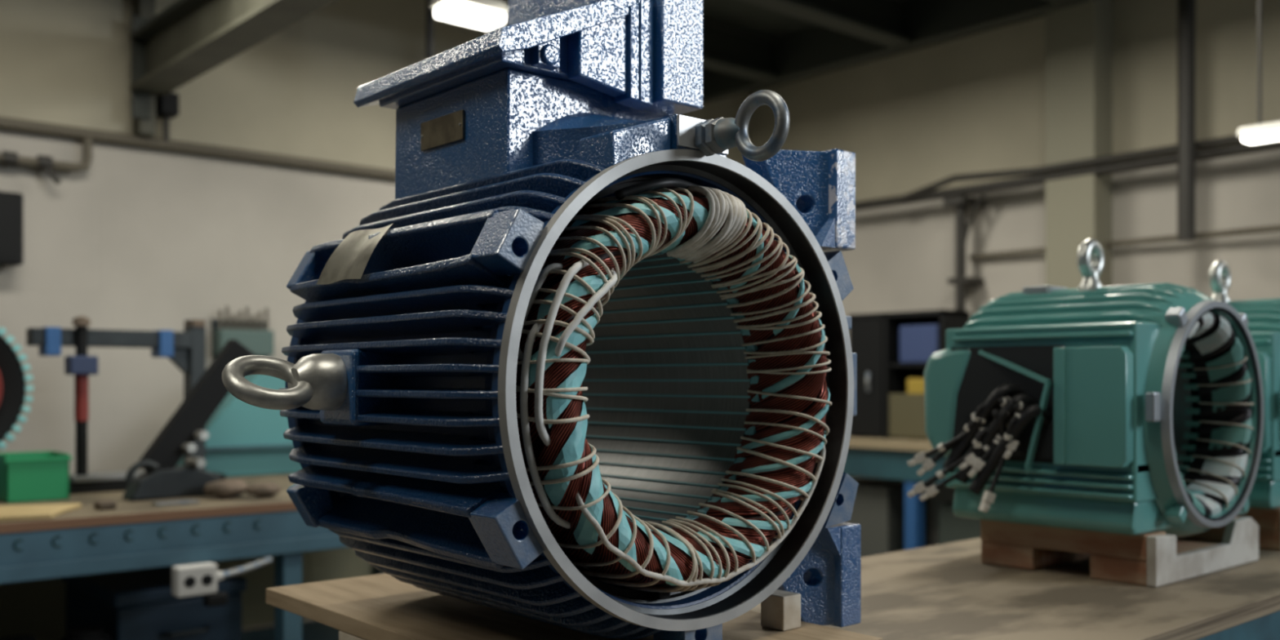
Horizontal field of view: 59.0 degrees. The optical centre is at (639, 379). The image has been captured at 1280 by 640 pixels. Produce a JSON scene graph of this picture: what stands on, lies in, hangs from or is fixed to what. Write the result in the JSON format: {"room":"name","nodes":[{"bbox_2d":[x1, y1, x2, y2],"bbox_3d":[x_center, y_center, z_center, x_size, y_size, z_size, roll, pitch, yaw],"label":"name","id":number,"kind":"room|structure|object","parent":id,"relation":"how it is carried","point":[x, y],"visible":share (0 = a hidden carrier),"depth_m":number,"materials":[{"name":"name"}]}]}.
{"room":"motor repair workshop","nodes":[
{"label":"motor repair workshop","id":0,"kind":"room"},
{"bbox_2d":[0,0,750,631],"bbox_3d":[-2.608,-0.445,4.486,8.980,3.385,0.150,0,0,-41],"label":"wall","id":1,"kind":"structure","parent":0,"point":[140,238],"depth_m":4.88,"materials":[{"name":"beige paint"}]},
{"bbox_2d":[0,191,22,266],"bbox_3d":[-2.607,-0.587,4.306,0.445,0.280,0.123,0,0,-41],"label":"wall monitor","id":2,"kind":"object","parent":1,"relation":"attached to","point":[11,203],"visible":1,"depth_m":4.38,"materials":[{"name":"black paint"}]},
{"bbox_2d":[131,0,155,137],"bbox_3d":[-2.100,-1.482,4.755,0.100,0.910,0.115,0,0,-41],"label":"wall column","id":3,"kind":"structure","parent":1,"relation":"attached to","point":[143,104],"depth_m":4.71,"materials":[{"name":"metal"}]},
{"bbox_2d":[130,0,336,95],"bbox_3d":[-0.577,-1.312,3.028,0.140,0.230,4.480,0,0,-41],"label":"overhead beam","id":4,"kind":"structure","parent":3,"relation":"attached to","point":[188,39],"depth_m":4.21,"materials":[{"name":"metal"}]},
{"bbox_2d":[155,92,178,142],"bbox_3d":[-2.023,-1.120,4.838,0.075,0.205,0.090,0,0,-41],"label":"junction box","id":5,"kind":"object","parent":1,"relation":"attached to","point":[167,105],"visible":0.79,"depth_m":4.81,"materials":[{"name":"black paint"}]},
{"bbox_2d":[0,116,395,180],"bbox_3d":[-1.862,-1.007,4.999,6.780,0.046,0.048,0,0,-41],"label":"conduit pipe","id":6,"kind":"object","parent":1,"relation":"attached to","point":[6,123],"visible":0.48,"depth_m":4.89,"materials":[{"name":"grey metal"}]},
{"bbox_2d":[0,137,92,184],"bbox_3d":[-2.604,-0.884,4.316,0.963,0.207,0.068,0,0,-41],"label":"pipe","id":7,"kind":"object","parent":6,"relation":"attached to","point":[46,163],"visible":1,"depth_m":4.51,"materials":[{"name":"grey metal"}]},
{"bbox_2d":[211,306,274,357],"bbox_3d":[-1.771,-0.211,5.059,0.255,0.227,0.090,0,0,-41],"label":"rack","id":8,"kind":"object","parent":1,"relation":"attached to","point":[255,335],"visible":0.93,"depth_m":5.04,"materials":[{"name":"grey"}]},
{"bbox_2d":[213,328,274,355],"bbox_3d":[-1.769,-0.165,5.057,0.245,0.115,0.085,0,0,-41],"label":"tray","id":9,"kind":"object","parent":8,"relation":"on","point":[260,341],"depth_m":5.03,"materials":[{"name":"teal"}]},
{"bbox_2d":[702,0,819,37],"bbox_3d":[1.011,-2.662,0.345,8.980,1.450,11.150,0,0,-41],"label":"ceiling","id":10,"kind":"structure","parent":0,"point":[741,13],"depth_m":6.05,"materials":[{"name":"paint"}]},
{"bbox_2d":[426,0,433,58],"bbox_3d":[-0.896,-1.622,4.821,0.031,0.630,0.031,0,0,-19],"label":"hanging rod","id":11,"kind":"object","parent":10,"relation":"hanging from","point":[429,11],"visible":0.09,"depth_m":4.81,"materials":[{"name":"black paint"}]},
{"bbox_2d":[430,0,507,30],"bbox_3d":[-0.691,-1.698,4.601,0.280,0.478,0.150,0,0,-41],"label":"lamp","id":12,"kind":"object","parent":10,"relation":"hanging from","point":[486,15],"visible":0.98,"depth_m":4.56,"materials":[{"name":"grey plastic"}]},
{"bbox_2d":[497,0,778,82],"bbox_3d":[-1.623,-1.822,4.384,6.330,0.230,0.120,0,0,-41],"label":"joist","id":13,"kind":"object","parent":10,"relation":"attached to","point":[728,48],"visible":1,"depth_m":6.25,"materials":[{"name":"grey metal"}]},
{"bbox_2d":[742,0,913,48],"bbox_3d":[-1.031,-1.822,3.707,6.330,0.230,0.120,0,0,-41],"label":"joist","id":14,"kind":"object","parent":10,"relation":"attached to","point":[877,21],"visible":1,"depth_m":5.51,"materials":[{"name":"grey metal"}]},
{"bbox_2d":[702,0,1093,102],"bbox_3d":[2.816,-1.822,4.479,0.520,0.230,7.000,0,0,-41],"label":"beam","id":15,"kind":"structure","parent":10,"relation":"attached to","point":[818,50],"depth_m":5.98,"materials":[{"name":"grey metal"}]},
{"bbox_2d":[1177,0,1195,241],"bbox_3d":[2.387,-1.272,4.940,0.072,1.330,0.072,0,0,-41],"label":"drain pipe","id":16,"kind":"object","parent":10,"relation":"hanging from","point":[1186,9],"visible":1,"depth_m":4.91,"materials":[{"name":"grey metal"}]},
{"bbox_2d":[1236,0,1279,144],"bbox_3d":[2.503,-1.381,3.515,0.082,1.112,1.200,0,0,-41],"label":"lamp","id":17,"kind":"object","parent":10,"relation":"hanging from","point":[1270,131],"visible":1,"depth_m":3.92,"materials":[{"name":"grey plastic"}]},
{"bbox_2d":[1241,130,1279,144],"bbox_3d":[2.503,-0.837,3.515,0.077,0.023,1.180,0,0,-41],"label":"diffuser","id":18,"kind":"object","parent":17,"relation":"attached to","point":[1251,137],"depth_m":3.90,"materials":[{"name":"white plastic"}]},
{"bbox_2d":[750,0,1279,546],"bbox_3d":[4.385,-1.070,3.193,0.150,4.635,11.000,0,0,-41],"label":"wall","id":19,"kind":"structure","parent":0,"point":[913,120],"depth_m":5.85,"materials":[{"name":"beige paint"}]},
{"bbox_2d":[942,193,986,311],"bbox_3d":[1.742,-0.576,5.951,0.200,0.778,0.209,0,0,-41],"label":"bracket","id":20,"kind":"object","parent":19,"relation":"attached to","point":[960,203],"visible":0.96,"depth_m":5.94,"materials":[{"name":"grey metal"}]},
{"bbox_2d":[855,140,1279,211],"bbox_3d":[2.579,-1.002,4.902,0.052,0.080,5.950,0,0,-41],"label":"conduit pipe","id":21,"kind":"object","parent":20,"relation":"on","point":[1240,148],"visible":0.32,"depth_m":5.40,"materials":[{"name":"grey metal"}]},
{"bbox_2d":[890,134,1242,205],"bbox_3d":[2.946,-1.015,4.429,0.046,0.119,4.754,0,0,-41],"label":"conduit pipe","id":22,"kind":"object","parent":21,"relation":"attached to","point":[1229,140],"visible":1,"depth_m":5.43,"materials":[{"name":"grey metal"}]},
{"bbox_2d":[1045,0,1112,288],"bbox_3d":[2.138,-0.345,5.513,0.180,3.185,0.250,0,0,-41],"label":"pillar","id":23,"kind":"structure","parent":19,"relation":"attached to","point":[1079,37],"depth_m":5.44,"materials":[{"name":"beige paint"}]},
{"bbox_2d":[968,224,1279,259],"bbox_3d":[3.143,-0.647,4.340,0.028,0.038,4.362,0,0,-39],"label":"conduit pipe","id":24,"kind":"object","parent":19,"relation":"attached to","point":[1271,228],"visible":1,"depth_m":5.26,"materials":[{"name":"grey metal"}]},
{"bbox_3d":[1.011,1.298,0.345,8.980,0.100,11.150,0,0,-41],"label":"floor","id":25,"kind":"structure","parent":0,"visible":0},
{"bbox_2d":[0,473,383,639],"bbox_3d":[-2.132,0.814,3.500,3.800,0.868,1.262,0,0,-41],"label":"workbench","id":26,"kind":"object","parent":25,"relation":"on","point":[136,535],"depth_m":3.38,"materials":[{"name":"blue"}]},
{"bbox_2d":[0,327,33,449],"bbox_3d":[-2.305,0.074,3.695,0.536,0.626,0.240,0,0,-41],"label":"wheel","id":27,"kind":"object","parent":26,"relation":"on","point":[13,387],"visible":1,"depth_m":3.76,"materials":[{"name":"black paint"}]},
{"bbox_2d":[0,450,71,503],"bbox_3d":[-1.974,0.313,3.668,0.195,0.149,0.196,0,0,-41],"label":"bin","id":28,"kind":"object","parent":26,"relation":"on","point":[28,476],"visible":1,"depth_m":3.60,"materials":[{"name":"green plastic"}]},
{"bbox_2d":[0,502,80,521],"bbox_3d":[-1.817,0.379,3.199,0.478,0.015,0.310,0,0,-41],"label":"kraft paper","id":29,"kind":"object","parent":26,"relation":"on","point":[20,512],"visible":1,"depth_m":3.21,"materials":[{"name":"beige paper"}]},
{"bbox_2d":[59,626,111,639],"bbox_3d":[-1.659,0.895,3.384,0.140,0.294,0.140,0,0,-41],"label":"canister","id":30,"kind":"object","parent":26,"relation":"on","point":[86,633],"visible":1,"depth_m":3.36,"materials":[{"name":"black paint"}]},
{"bbox_2d":[93,499,116,510],"bbox_3d":[-1.602,0.375,3.387,0.050,0.024,0.070,0,0,-41],"label":"tin","id":31,"kind":"object","parent":26,"relation":"on","point":[106,504],"visible":1,"depth_m":3.37,"materials":[{"name":"metal"}]},
{"bbox_2d":[26,315,226,493],"bbox_3d":[-1.819,0.083,4.031,0.630,0.610,0.175,0,0,-41],"label":"clamp","id":32,"kind":"object","parent":26,"relation":"on","point":[186,349],"visible":0.77,"depth_m":3.92,"materials":[{"name":"metal"}]},
{"bbox_2d":[62,565,246,639],"bbox_3d":[-1.622,0.845,3.776,0.410,0.394,0.638,0,0,-41],"label":"storage box","id":33,"kind":"object","parent":26,"relation":"on","point":[140,604],"visible":0.74,"depth_m":3.59,"materials":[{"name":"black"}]},
{"bbox_2d":[0,546,376,639],"bbox_3d":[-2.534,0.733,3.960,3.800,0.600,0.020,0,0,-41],"label":"floor","id":34,"kind":"structure","parent":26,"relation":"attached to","point":[37,608],"depth_m":4.68,"materials":[{"name":"grey concrete"}]},
{"bbox_2d":[122,338,255,501],"bbox_3d":[-1.494,0.125,3.753,0.437,0.525,0.140,0,0,-41],"label":"bracket","id":35,"kind":"object","parent":26,"relation":"on","point":[162,478],"visible":0.91,"depth_m":3.72,"materials":[{"name":"black metal"}]},
{"bbox_2d":[171,555,272,607],"bbox_3d":[-1.246,0.609,3.400,0.303,0.127,0.061,0,0,-41],"label":"power outlet","id":36,"kind":"object","parent":26,"relation":"attached to","point":[195,579],"visible":1,"depth_m":3.34,"materials":[{"name":"grey plastic"}]},
{"bbox_2d":[184,576,195,587],"bbox_3d":[-1.314,0.591,3.304,0.032,0.032,0.003,0,0,-41],"label":"socket","id":37,"kind":"object","parent":36,"relation":"attached to","point":[189,581],"depth_m":3.30,"materials":[{"name":"black paint"}]},
{"bbox_2d":[201,574,213,585],"bbox_3d":[-1.276,0.591,3.337,0.032,0.032,0.003,0,0,-41],"label":"socket","id":38,"kind":"object","parent":36,"relation":"attached to","point":[206,580],"depth_m":3.34,"materials":[{"name":"black paint"}]},
{"bbox_2d":[203,479,248,499],"bbox_3d":[-1.353,0.357,3.704,0.150,0.062,0.114,0,0,-41],"label":"lump","id":39,"kind":"object","parent":26,"relation":"on","point":[227,488],"visible":0.96,"depth_m":3.66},
{"bbox_2d":[176,374,302,477],"bbox_3d":[-1.556,0.175,4.649,0.620,0.424,0.250,0,0,-41],"label":"machine housing","id":40,"kind":"object","parent":26,"relation":"on","point":[244,439],"visible":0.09,"depth_m":4.53,"materials":[{"name":"teal metal"}]},
{"bbox_2d":[245,482,281,498],"bbox_3d":[-1.239,0.363,3.724,0.120,0.049,0.091,0,0,-41],"label":"lump","id":41,"kind":"object","parent":26,"relation":"on","point":[263,490],"visible":1,"depth_m":3.69,"materials":[{"name":"beige"}]},
{"bbox_2d":[241,620,338,639],"bbox_3d":[-2.136,1.053,3.505,3.800,0.020,1.150,0,0,-41],"label":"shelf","id":42,"kind":"object","parent":26,"relation":"attached to","point":[311,630],"depth_m":4.66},
{"bbox_2d":[843,435,946,550],"bbox_3d":[1.822,0.781,5.602,0.520,0.933,2.800,0,0,-41],"label":"bench","id":43,"kind":"object","parent":25,"relation":"on","point":[871,456],"visible":0.13,"depth_m":5.80,"materials":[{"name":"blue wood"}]},
{"bbox_2d":[848,309,970,438],"bbox_3d":[1.428,-0.022,6.051,0.282,0.670,0.605,0,0,-41],"label":"base cabinet","id":44,"kind":"object","parent":43,"relation":"on","point":[885,408],"visible":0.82,"depth_m":6.05,"materials":[{"name":"black metal"}]},
{"bbox_2d":[889,363,926,367],"bbox_3d":[1.515,-0.077,5.975,0.210,0.020,0.325,0,0,-41],"label":"shelf","id":45,"kind":"object","parent":44,"relation":"attached to","point":[891,365],"depth_m":5.95,"materials":[{"name":"black metal"}]},
{"bbox_2d":[899,324,939,363],"bbox_3d":[1.513,-0.187,5.970,0.160,0.200,0.240,0,0,-41],"label":"tool case","id":46,"kind":"object","parent":44,"relation":"on","point":[917,343],"visible":0.64,"depth_m":5.92,"materials":[{"name":"blue plastic"}]},
{"bbox_2d":[906,377,928,439],"bbox_3d":[1.504,0.153,5.988,0.150,0.320,0.120,0,0,-41],"label":"case","id":47,"kind":"object","parent":43,"relation":"on","point":[914,385],"visible":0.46,"depth_m":5.94,"materials":[{"name":"brown paint"}]},
{"bbox_2d":[749,537,1279,639],"bbox_3d":[1.129,0.818,2.527,3.370,0.860,0.768,0,0,-41],"label":"workbench","id":48,"kind":"object","parent":25,"relation":"on","point":[944,591],"visible":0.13,"depth_m":1.99,"materials":[{"name":"brown wood"}]},
{"bbox_2d":[338,630,365,639],"bbox_3d":[-0.253,0.378,1.764,0.415,0.018,0.110,0,0,-41],"label":"block","id":49,"kind":"object","parent":48,"relation":"on","point":[342,635],"visible":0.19,"depth_m":1.65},
{"bbox_2d":[980,515,1258,586],"bbox_3d":[1.023,0.340,2.406,0.488,0.096,0.371,0,0,-41],"label":"wooden pallet","id":50,"kind":"object","parent":48,"relation":"on","point":[1157,558],"visible":0.79,"depth_m":2.26,"materials":[{"name":"brown wood"}]},
{"bbox_2d":[906,239,1263,537],"bbox_3d":[0.934,0.012,2.386,0.674,0.620,0.505,0,0,-41],"label":"motor","id":51,"kind":"object","parent":50,"relation":"on","point":[1132,410],"visible":1,"depth_m":2.24,"materials":[{"name":"teal metal"}]},
{"bbox_2d":[1236,506,1279,551],"bbox_3d":[1.520,0.340,2.841,0.488,0.096,0.371,0,0,-41],"label":"wooden pallet","id":52,"kind":"object","parent":48,"relation":"on","point":[1268,520],"visible":0.18,"depth_m":2.58,"materials":[{"name":"brown wood"}]},
{"bbox_2d":[1208,260,1279,508],"bbox_3d":[1.461,0.012,2.846,0.596,0.620,0.505,0,0,-41],"label":"motor","id":53,"kind":"object","parent":52,"relation":"on","point":[1263,316],"visible":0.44,"depth_m":2.54,"materials":[{"name":"teal metal"}]},
{"bbox_3d":[0.074,0.378,1.458,0.365,0.018,0.140,0,0,-41],"label":"block","id":54,"kind":"object","parent":48,"relation":"on","visible":0},
{"bbox_2d":[266,573,882,639],"bbox_3d":[-0.147,0.356,1.684,0.471,0.026,0.890,0,0,-41],"label":"plywood board","id":55,"kind":"object","parent":54,"relation":"on","point":[379,606],"visible":0.56,"depth_m":1.63,"materials":[{"name":"beige wood"}]},
{"bbox_2d":[222,0,861,639],"bbox_3d":[-0.129,-0.147,1.550,0.799,1.001,0.745,0,0,-41],"label":"motor","id":56,"kind":"object","parent":55,"relation":"on","point":[589,366],"visible":1,"depth_m":1.50,"materials":[{"name":"blue metal"}]},
{"bbox_2d":[760,589,800,631],"bbox_3d":[0.195,0.319,1.569,0.037,0.047,0.043,0,0,-41],"label":"chock","id":57,"kind":"object","parent":55,"relation":"on","point":[781,611],"visible":0.89,"depth_m":1.55,"materials":[{"name":"beige wood"}]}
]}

